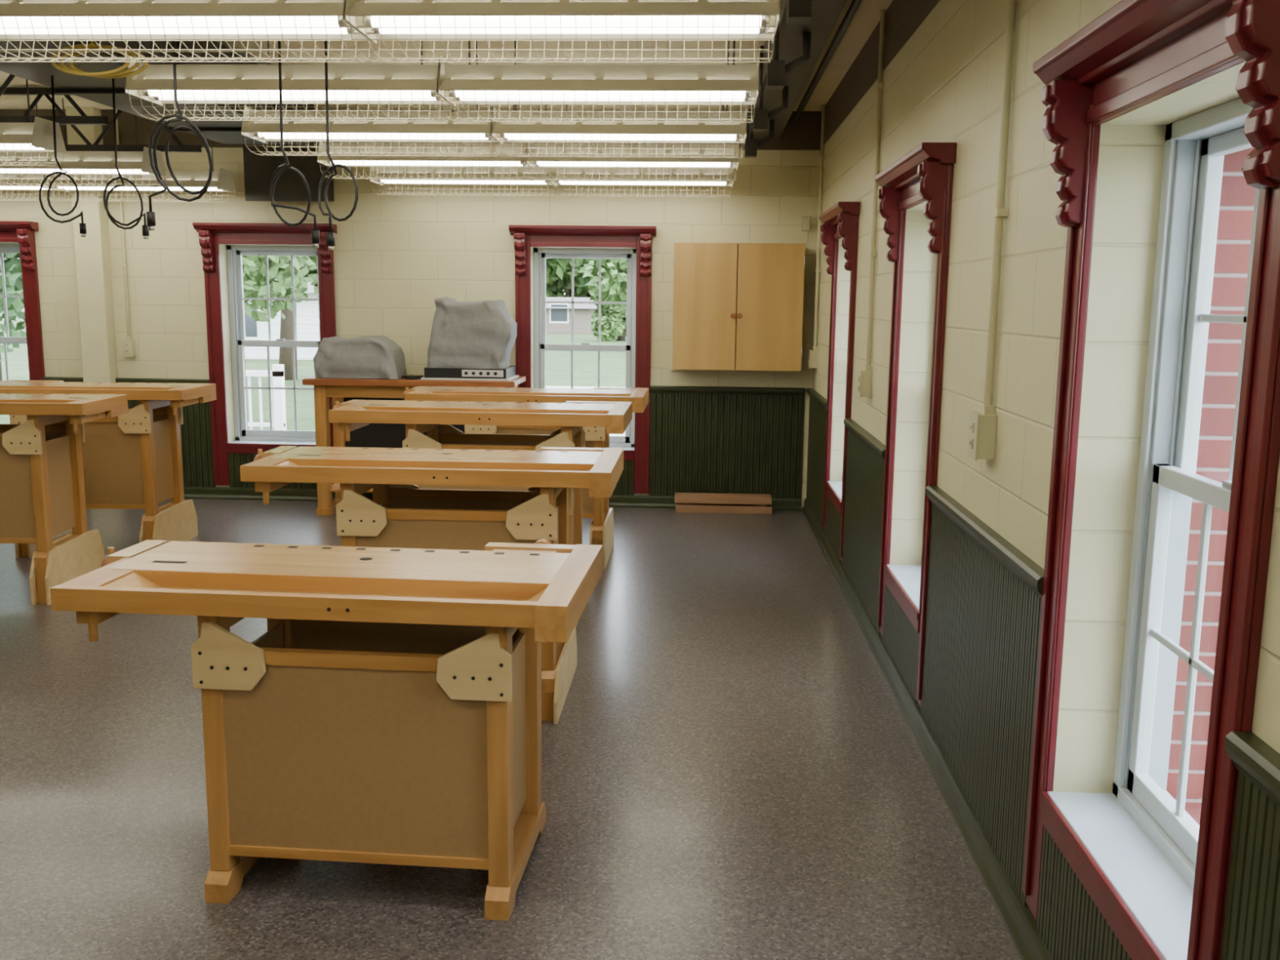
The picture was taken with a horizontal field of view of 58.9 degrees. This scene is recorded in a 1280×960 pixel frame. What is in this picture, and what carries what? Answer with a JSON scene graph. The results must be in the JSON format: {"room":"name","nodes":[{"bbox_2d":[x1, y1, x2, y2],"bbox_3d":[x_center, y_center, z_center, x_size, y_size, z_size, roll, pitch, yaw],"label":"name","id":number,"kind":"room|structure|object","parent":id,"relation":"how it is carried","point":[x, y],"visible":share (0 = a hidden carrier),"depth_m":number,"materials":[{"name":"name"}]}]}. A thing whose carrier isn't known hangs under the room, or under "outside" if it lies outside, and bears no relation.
{"room":"woodworking shop","nodes":[
{"label":"woodworking shop","id":0,"kind":"room"},
{"bbox_2d":[0,74,201,152],"bbox_3d":[-4.941,-1.906,4.675,4.008,0.390,5.340,1,9,3],"label":"joist","id":1,"kind":"object","parent":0,"point":[84,119],"depth_m":7.20,"materials":[{"name":"black metal"}]},
{"bbox_2d":[0,109,822,510],"bbox_3d":[-2.562,-1.266,8.425,8.393,2.800,0.380,1,9,3],"label":"wall","id":2,"kind":"structure","parent":0,"point":[395,255],"depth_m":8.13,"materials":[{"name":"beige paint"}]},
{"bbox_2d":[0,243,26,423],"bbox_3d":[-4.888,-1.044,8.573,0.755,1.465,0.100,1,9,3],"label":"window","id":3,"kind":"structure","parent":2,"relation":"in","point":[4,247],"depth_m":8.53,"materials":[{"name":"plastic"}]},
{"bbox_2d":[0,221,44,380],"bbox_3d":[-4.898,-0.941,8.419,1.035,1.910,0.247,1,9,3],"label":"trim","id":4,"kind":"structure","parent":2,"relation":"attached to","point":[23,233],"depth_m":8.29,"materials":[{"name":"paint"}]},
{"bbox_2d":[115,109,135,356],"bbox_3d":[-3.742,-1.769,8.185,0.078,1.752,0.058,1,9,3],"label":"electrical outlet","id":5,"kind":"object","parent":2,"relation":"attached to","point":[128,348],"visible":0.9,"depth_m":8.26,"materials":[{"name":"beige paint"}]},
{"bbox_2d":[192,222,337,485],"bbox_3d":[-2.686,-0.899,8.308,1.010,1.910,0.247,1,9,3],"label":"trim","id":6,"kind":"structure","parent":2,"relation":"attached to","point":[211,234],"depth_m":8.21,"materials":[{"name":"paint"}]},
{"bbox_2d":[226,244,320,441],"bbox_3d":[-2.676,-1.002,8.462,0.730,1.465,0.100,1,9,3],"label":"window","id":7,"kind":"structure","parent":2,"relation":"in","point":[235,253],"depth_m":8.44,"materials":[{"name":"plastic"}]},
{"bbox_2d":[42,376,805,498],"bbox_3d":[-2.797,-0.319,8.375,7.963,0.840,0.037,1,9,3],"label":"wainscoting","id":8,"kind":"structure","parent":2,"relation":"attached to","point":[704,439],"depth_m":8.22,"materials":[{"name":"green paint"}]},
{"bbox_2d":[183,486,801,511],"bbox_3d":[-2.802,0.104,8.441,7.963,0.085,0.039,1,9,3],"label":"baseboard","id":9,"kind":"structure","parent":2,"relation":"attached to","point":[189,492],"depth_m":8.41,"materials":[{"name":"green paint"}]},
{"bbox_2d":[508,224,656,493],"bbox_3d":[-0.409,-0.856,8.194,1.035,1.910,0.247,1,9,3],"label":"trim","id":10,"kind":"structure","parent":2,"relation":"attached to","point":[526,237],"depth_m":8.08,"materials":[{"name":"paint"}]},
{"bbox_2d":[533,247,636,447],"bbox_3d":[-0.400,-0.959,8.348,0.755,1.465,0.100,1,9,3],"label":"window","id":11,"kind":"structure","parent":2,"relation":"in","point":[540,255],"depth_m":8.30,"materials":[{"name":"plastic"}]},
{"bbox_2d":[671,242,805,372],"bbox_3d":[0.679,-1.193,7.908,0.920,0.889,0.321,1,9,3],"label":"upper cabinet","id":12,"kind":"object","parent":2,"relation":"attached to","point":[737,307],"visible":1,"depth_m":7.77,"materials":[{"name":"brown wood"}]},
{"bbox_2d":[801,216,810,231],"bbox_3d":[1.162,-1.794,7.927,0.060,0.100,0.045,1,9,3],"label":"wall sensor","id":13,"kind":"object","parent":2,"relation":"attached to","point":[806,220],"visible":1,"depth_m":7.91,"materials":[{"name":"beige plastic"}]},
{"bbox_2d":[0,0,893,111],"bbox_3d":[-3.038,-1.798,2.504,8.013,0.100,11.183,1,9,3],"label":"ceiling","id":14,"kind":"structure","parent":0,"point":[868,15],"depth_m":6.17,"materials":[{"name":"paint"}]},
{"bbox_2d":[0,104,65,200],"bbox_3d":[-4.578,-2.251,7.714,1.190,0.673,0.304,1,9,3],"label":"fluorescent light","id":15,"kind":"object","parent":14,"relation":"hanging from","point":[7,188],"visible":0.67,"depth_m":7.68,"materials":[{"name":"metal"}]},
{"bbox_2d":[0,79,66,165],"bbox_3d":[-3.496,-1.897,5.563,1.190,0.673,0.304,1,9,3],"label":"fluorescent light","id":16,"kind":"object","parent":14,"relation":"hanging from","point":[37,135],"visible":0.98,"depth_m":5.52,"materials":[{"name":"metal"}]},
{"bbox_2d":[0,115,165,186],"bbox_3d":[-3.439,-2.066,6.628,1.190,0.673,0.304,1,9,3],"label":"fluorescent light","id":17,"kind":"object","parent":14,"relation":"hanging from","point":[76,162],"visible":0.82,"depth_m":6.60,"materials":[{"name":"metal"}]},
{"bbox_2d":[49,40,148,78],"bbox_3d":[-1.786,-1.622,3.711,0.312,0.581,0.052,1,9,3],"label":"extension cord","id":18,"kind":"object","parent":14,"relation":"hanging from","point":[117,73],"visible":0.82,"depth_m":3.74,"materials":[{"name":"yellow rubber"}]},
{"bbox_2d":[43,97,235,202],"bbox_3d":[-3.385,-2.228,7.654,1.190,0.673,0.304,1,9,3],"label":"fluorescent light","id":19,"kind":"object","parent":14,"relation":"hanging from","point":[222,180],"visible":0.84,"depth_m":7.62,"materials":[{"name":"metal"}]},
{"bbox_2d":[0,40,315,144],"bbox_3d":[-2.485,-1.885,4.649,0.640,0.350,5.100,1,9,3],"label":"air duct","id":20,"kind":"object","parent":14,"relation":"attached to","point":[97,90],"visible":0.23,"depth_m":5.32,"materials":[{"name":"grey metal"}]},
{"bbox_2d":[39,75,86,236],"bbox_3d":[-2.561,-1.430,5.014,0.196,0.695,0.071,0,9,-2],"label":"hanging cord","id":21,"kind":"object","parent":20,"relation":"hanging from","point":[82,228],"visible":1,"depth_m":5.03,"materials":[{"name":"rubber"}]},
{"bbox_2d":[102,78,149,239],"bbox_3d":[-2.250,-1.412,4.952,0.188,0.705,0.070,1,9,0],"label":"hanging cord","id":22,"kind":"object","parent":20,"relation":"hanging from","point":[145,232],"visible":0.97,"depth_m":4.97,"materials":[{"name":"rubber"}]},
{"bbox_2d":[146,40,213,230],"bbox_3d":[-1.513,-1.361,3.677,0.225,1.080,0.094,1,9,3],"label":"hanging cord","id":23,"kind":"object","parent":14,"relation":"hanging from","point":[151,218],"visible":1,"depth_m":3.72,"materials":[{"name":"rubber"}]},
{"bbox_2d":[0,0,373,62],"bbox_3d":[-1.400,-1.536,3.258,1.190,0.618,0.304,1,9,3],"label":"fluorescent light","id":24,"kind":"object","parent":14,"relation":"hanging from","point":[153,20],"visible":0.94,"depth_m":3.23,"materials":[{"name":"metal"}]},
{"bbox_2d":[242,141,333,201],"bbox_3d":[-2.449,-2.274,7.926,0.570,0.650,0.250,1,9,3],"label":"heater unit","id":25,"kind":"object","parent":14,"relation":"hanging from","point":[259,170],"visible":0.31,"depth_m":7.83,"materials":[{"name":"metal"}]},
{"bbox_2d":[124,40,453,121],"bbox_3d":[-1.341,-1.711,4.363,1.190,0.618,0.304,1,9,3],"label":"fluorescent light","id":26,"kind":"object","parent":14,"relation":"hanging from","point":[371,84],"visible":0.97,"depth_m":4.34,"materials":[{"name":"metal"}]},
{"bbox_2d":[270,40,319,248],"bbox_3d":[-1.221,-1.379,3.939,0.195,1.120,0.052,4,10,22],"label":"hanging cord","id":27,"kind":"object","parent":14,"relation":"hanging from","point":[315,233],"visible":0.98,"depth_m":3.99,"materials":[{"name":"rubber"}]},
{"bbox_2d":[317,40,358,250],"bbox_3d":[-1.051,-1.361,3.872,0.164,1.130,0.059,6,11,31],"label":"hanging cord","id":28,"kind":"object","parent":14,"relation":"hanging from","point":[330,236],"visible":0.98,"depth_m":3.93,"materials":[{"name":"rubber"}]},
{"bbox_2d":[240,40,502,156],"bbox_3d":[-1.284,-1.882,5.448,1.190,0.618,0.304,1,9,3],"label":"fluorescent light","id":29,"kind":"object","parent":14,"relation":"hanging from","point":[357,131],"visible":0.98,"depth_m":5.41,"materials":[{"name":"metal"}]},
{"bbox_2d":[317,103,533,179],"bbox_3d":[-1.227,-2.051,6.513,1.190,0.618,0.304,1,9,3],"label":"fluorescent light","id":30,"kind":"object","parent":14,"relation":"hanging from","point":[415,161],"visible":0.93,"depth_m":6.48,"materials":[{"name":"metal"}]},
{"bbox_2d":[369,104,555,195],"bbox_3d":[-1.172,-2.213,7.539,1.190,0.618,0.304,1,9,3],"label":"fluorescent light","id":31,"kind":"object","parent":14,"relation":"hanging from","point":[521,171],"visible":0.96,"depth_m":7.50,"materials":[{"name":"metal"}]},
{"bbox_2d":[344,0,779,62],"bbox_3d":[-0.207,-1.513,3.198,1.190,0.618,0.304,1,9,3],"label":"fluorescent light","id":32,"kind":"object","parent":14,"relation":"hanging from","point":[382,20],"visible":1,"depth_m":3.17,"materials":[{"name":"metal"}]},
{"bbox_2d":[437,40,759,122],"bbox_3d":[-0.148,-1.688,4.303,1.190,0.618,0.304,1,9,3],"label":"fluorescent light","id":33,"kind":"object","parent":14,"relation":"hanging from","point":[733,84],"visible":1,"depth_m":4.28,"materials":[{"name":"metal"}]},
{"bbox_2d":[491,40,746,157],"bbox_3d":[-0.090,-1.860,5.388,1.190,0.618,0.304,1,9,3],"label":"fluorescent light","id":34,"kind":"object","parent":14,"relation":"hanging from","point":[556,131],"visible":0.98,"depth_m":5.36,"materials":[{"name":"metal"}]},
{"bbox_2d":[526,104,738,181],"bbox_3d":[-0.034,-2.029,6.453,1.190,0.618,0.304,1,9,3],"label":"fluorescent light","id":35,"kind":"object","parent":14,"relation":"hanging from","point":[617,162],"visible":0.96,"depth_m":6.42,"materials":[{"name":"metal"}]},
{"bbox_2d":[550,104,733,197],"bbox_3d":[0.021,-2.191,7.479,1.190,0.618,0.304,1,9,3],"label":"fluorescent light","id":36,"kind":"object","parent":14,"relation":"hanging from","point":[682,174],"visible":0.87,"depth_m":7.45,"materials":[{"name":"metal"}]},
{"bbox_2d":[0,497,1022,959],"bbox_3d":[-3.070,1.065,2.959,8.013,0.100,11.183,1,9,3],"label":"floor","id":37,"kind":"structure","parent":0,"point":[731,770],"depth_m":3.43,"materials":[{"name":"stone"}]},
{"bbox_2d":[0,393,128,605],"bbox_3d":[-3.324,0.058,5.821,1.300,0.986,0.824,0,9,-3],"label":"workbench","id":38,"kind":"object","parent":37,"relation":"on","point":[42,497],"visible":0.98,"depth_m":5.54,"materials":[{"name":"brown wood"}]},
{"bbox_2d":[65,106,117,382],"bbox_3d":[-3.959,-1.253,8.247,0.200,2.800,0.120,1,9,3],"label":"pilaster","id":39,"kind":"object","parent":37,"relation":"on","point":[92,252],"visible":0.54,"depth_m":8.17,"materials":[{"name":"beige paint"}]},
{"bbox_2d":[0,379,216,558],"bbox_3d":[-3.238,-0.094,6.830,1.300,0.971,0.824,0,9,-1],"label":"workbench","id":40,"kind":"object","parent":37,"relation":"on","point":[132,460],"visible":0.64,"depth_m":6.51,"materials":[{"name":"brown wood"}]},
{"bbox_2d":[49,538,602,920],"bbox_3d":[-0.815,0.606,3.121,1.368,0.806,0.824,1,9,5],"label":"workbench","id":41,"kind":"object","parent":37,"relation":"on","point":[387,710],"visible":1,"depth_m":2.79,"materials":[{"name":"brown wood"}]},
{"bbox_2d":[302,374,525,515],"bbox_3d":[-1.553,-0.247,7.977,1.450,0.950,0.550,1,9,3],"label":"workbench","id":42,"kind":"object","parent":37,"relation":"on","point":[340,389],"visible":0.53,"depth_m":7.76,"materials":[{"name":"brown wood"}]},
{"bbox_2d":[312,336,406,379],"bbox_3d":[-1.921,-0.858,7.857,0.589,0.280,0.450,1,9,3],"label":"machine","id":43,"kind":"object","parent":42,"relation":"on","point":[335,357],"visible":1,"depth_m":7.69,"materials":[{"name":"grey fabric"}]},
{"bbox_2d":[400,374,422,379],"bbox_3d":[-1.563,-0.708,7.781,0.166,0.022,0.146,6,11,31],"label":"power cord","id":44,"kind":"object","parent":42,"relation":"on","point":[410,377],"visible":0.95,"depth_m":7.73,"materials":[{"name":"black rubber"}]},
{"bbox_2d":[420,296,518,381],"bbox_3d":[-1.164,-0.983,7.825,0.615,0.558,0.439,1,9,3],"label":"machine","id":45,"kind":"object","parent":42,"relation":"on","point":[469,340],"visible":1,"depth_m":7.65,"materials":[{"name":"grey fabric"}]},
{"bbox_2d":[240,445,623,724],"bbox_3d":[-0.792,0.348,4.404,1.420,0.913,0.824,1,9,3],"label":"workbench","id":46,"kind":"object","parent":37,"relation":"on","point":[401,513],"visible":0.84,"depth_m":4.04,"materials":[{"name":"brown wood"}]},
{"bbox_2d":[328,399,632,626],"bbox_3d":[-0.781,0.125,5.544,1.450,0.996,0.824,1,9,3],"label":"workbench","id":47,"kind":"object","parent":37,"relation":"on","point":[434,418],"visible":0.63,"depth_m":5.18,"materials":[{"name":"brown wood"}]},
{"bbox_2d":[403,386,648,570],"bbox_3d":[-0.684,-0.049,6.708,1.440,0.976,0.824,1,9,3],"label":"workbench","id":48,"kind":"object","parent":37,"relation":"on","point":[602,526],"visible":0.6,"depth_m":6.36,"materials":[{"name":"brown wood"}]},
{"bbox_2d":[674,492,772,514],"bbox_3d":[0.598,0.168,8.146,0.695,0.125,0.140,1,9,3],"label":"lumber","id":49,"kind":"object","parent":37,"relation":"on","point":[712,503],"visible":1,"depth_m":8.09,"materials":[{"name":"brown wood"}]},
{"bbox_2d":[744,0,862,157],"bbox_3d":[0.607,-1.505,2.568,0.378,0.420,10.600,1,9,3],"label":"air duct","id":50,"kind":"object","parent":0,"point":[805,27],"depth_m":5.09,"materials":[{"name":"black metal"}]},
{"bbox_2d":[812,0,1279,824],"bbox_3d":[1.136,-0.287,2.522,0.380,2.800,11.183,1,9,3],"label":"wall","id":51,"kind":"structure","parent":0,"point":[944,60],"depth_m":2.76,"materials":[{"name":"beige paint"}]},
{"bbox_2d":[808,104,825,368],"bbox_3d":[1.201,-1.636,7.687,0.058,1.752,0.078,1,9,3],"label":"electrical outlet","id":52,"kind":"object","parent":51,"relation":"attached to","point":[813,354],"visible":1,"depth_m":7.69,"materials":[{"name":"beige paint"}]},
{"bbox_2d":[818,201,860,562],"bbox_3d":[1.160,-0.563,6.460,0.247,1.910,0.990,1,9,3],"label":"trim","id":53,"kind":"structure","parent":51,"relation":"attached to","point":[841,220],"depth_m":6.21,"materials":[{"name":"paint"}]},
{"bbox_2d":[857,9,885,397],"bbox_3d":[1.070,-1.252,5.230,0.058,1.742,0.078,1,9,3],"label":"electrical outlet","id":54,"kind":"object","parent":51,"relation":"attached to","point":[864,378],"visible":1,"depth_m":5.23,"materials":[{"name":"beige paint"}]},
{"bbox_2d":[875,142,956,706],"bbox_3d":[1.044,-0.216,4.270,0.247,1.910,0.990,1,9,3],"label":"trim","id":55,"kind":"structure","parent":51,"relation":"attached to","point":[925,173],"depth_m":4.02,"materials":[{"name":"paint"}]},
{"bbox_2d":[802,498,1052,959],"bbox_3d":[0.911,1.050,2.745,0.039,0.085,11.182,1,9,3],"label":"baseboard","id":56,"kind":"structure","parent":51,"relation":"attached to","point":[1019,920],"depth_m":3.43,"materials":[{"name":"green paint"}]},
{"bbox_2d":[967,0,1016,460],"bbox_3d":[0.953,-0.910,3.009,0.058,1.722,0.099,1,9,3],"label":"electrical conduit","id":57,"kind":"object","parent":51,"relation":"attached to","point":[982,428],"visible":1,"depth_m":3.06,"materials":[{"name":"beige metal"}]},
{"bbox_2d":[805,387,1279,959],"bbox_3d":[0.917,0.627,2.678,0.037,0.840,11.182,1,9,3],"label":"wainscoting","id":58,"kind":"structure","parent":51,"relation":"attached to","point":[984,594],"depth_m":2.99,"materials":[{"name":"green paint"}]},
{"bbox_2d":[1022,0,1279,959],"bbox_3d":[0.927,0.131,2.078,0.247,1.910,0.990,1,9,3],"label":"trim","id":59,"kind":"structure","parent":51,"relation":"attached to","point":[1135,54],"depth_m":1.96,"materials":[{"name":"paint"}]},
{"bbox_2d":[1111,97,1259,889],"bbox_3d":[1.097,0.057,2.058,0.100,1.465,0.750,1,9,3],"label":"window","id":60,"kind":"structure","parent":51,"relation":"in","point":[1196,145],"depth_m":2.33,"materials":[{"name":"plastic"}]},
{"label":"outside","id":61,"kind":"structure","parent":0,"visible":0},
{"bbox_2d":[0,308,626,431],"bbox_3d":[2.861,-6.728,54.544,160.000,0.070,170.000,1,9,3],"label":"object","id":62,"kind":"structure","parent":61,"point":[557,363],"depth_m":28.39,"materials":[{"name":"green plant"}]},
{"bbox_2d":[0,253,26,381],"bbox_3d":[-12.127,-5.217,20.195,5.526,7.422,5.498,1,9,3],"label":"tree","id":63,"kind":"object","parent":62,"relation":"on","point":[12,264],"visible":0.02,"depth_m":19.41,"materials":[{"name":"green plant"}]},
{"bbox_2d":[245,364,286,430],"bbox_3d":[-5.019,-0.572,11.531,2.000,1.100,2.400,1,9,3],"label":"fence","id":64,"kind":"object","parent":62,"relation":"on","point":[277,372],"visible":0.09,"depth_m":12.57,"materials":[{"name":"white wood"}]},
{"bbox_2d":[242,255,316,322],"bbox_3d":[-6.479,-3.527,15.293,3.371,5.750,3.607,1,9,3],"label":"tree","id":65,"kind":"object","parent":62,"relation":"on","point":[254,267],"visible":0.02,"depth_m":16.05,"materials":[{"name":"green plant"}]},
{"bbox_2d":[244,279,319,359],"bbox_3d":[-10.700,-5.441,36.206,4.400,2.850,6.800,1,9,3],"label":"neighbouring house","id":66,"kind":"structure","parent":62,"relation":"on","point":[307,312],"depth_m":33.31,"materials":[{"name":"white"}]},
{"bbox_2d":[260,255,317,380],"bbox_3d":[-7.789,-5.224,24.963,5.142,6.036,4.806,1,9,0],"label":"tree","id":67,"kind":"object","parent":62,"relation":"on","point":[286,332],"visible":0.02,"depth_m":25.14,"materials":[{"name":"green plant"}]},
{"bbox_2d":[546,257,591,297],"bbox_3d":[-5.070,-15.692,75.923,13.689,11.770,11.970,1,9,3],"label":"tree","id":68,"kind":"object","parent":62,"relation":"on","point":[558,270],"visible":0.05,"depth_m":75.06,"materials":[{"name":"green plant"}]},
{"bbox_2d":[546,297,597,333],"bbox_3d":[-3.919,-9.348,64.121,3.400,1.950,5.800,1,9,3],"label":"neighbouring house","id":69,"kind":"structure","parent":62,"relation":"on","point":[558,316],"depth_m":61.70,"materials":[{"name":"beige"}]},
{"bbox_2d":[577,258,590,291],"bbox_3d":[2.555,-15.610,76.628,13.930,12.498,13.258,1,9,3],"label":"tree","id":70,"kind":"object","parent":62,"relation":"on","point":[586,281],"visible":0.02,"depth_m":73.88,"materials":[{"name":"green plant"}]},
{"bbox_2d":[582,258,626,306],"bbox_3d":[0.667,-8.493,40.740,5.684,7.720,4.998,-1,9,-10],"label":"tree","id":71,"kind":"object","parent":62,"relation":"on","point":[613,271],"visible":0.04,"depth_m":39.65,"materials":[{"name":"green plant"}]},
{"bbox_2d":[588,282,626,341],"bbox_3d":[-0.692,-8.341,51.549,3.402,4.174,3.558,1,9,3],"label":"tree","id":72,"kind":"object","parent":62,"relation":"on","point":[613,318],"visible":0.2,"depth_m":50.68,"materials":[{"name":"green plant"}]},
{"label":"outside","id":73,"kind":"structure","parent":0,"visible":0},
{"bbox_2d":[545,386,625,435],"bbox_3d":[0.497,0.727,7.186,7.500,0.020,34.000,1,9,3],"label":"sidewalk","id":74,"kind":"structure","parent":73,"point":[557,387],"depth_m":23.79,"materials":[{"name":"concrete"}]}
]}

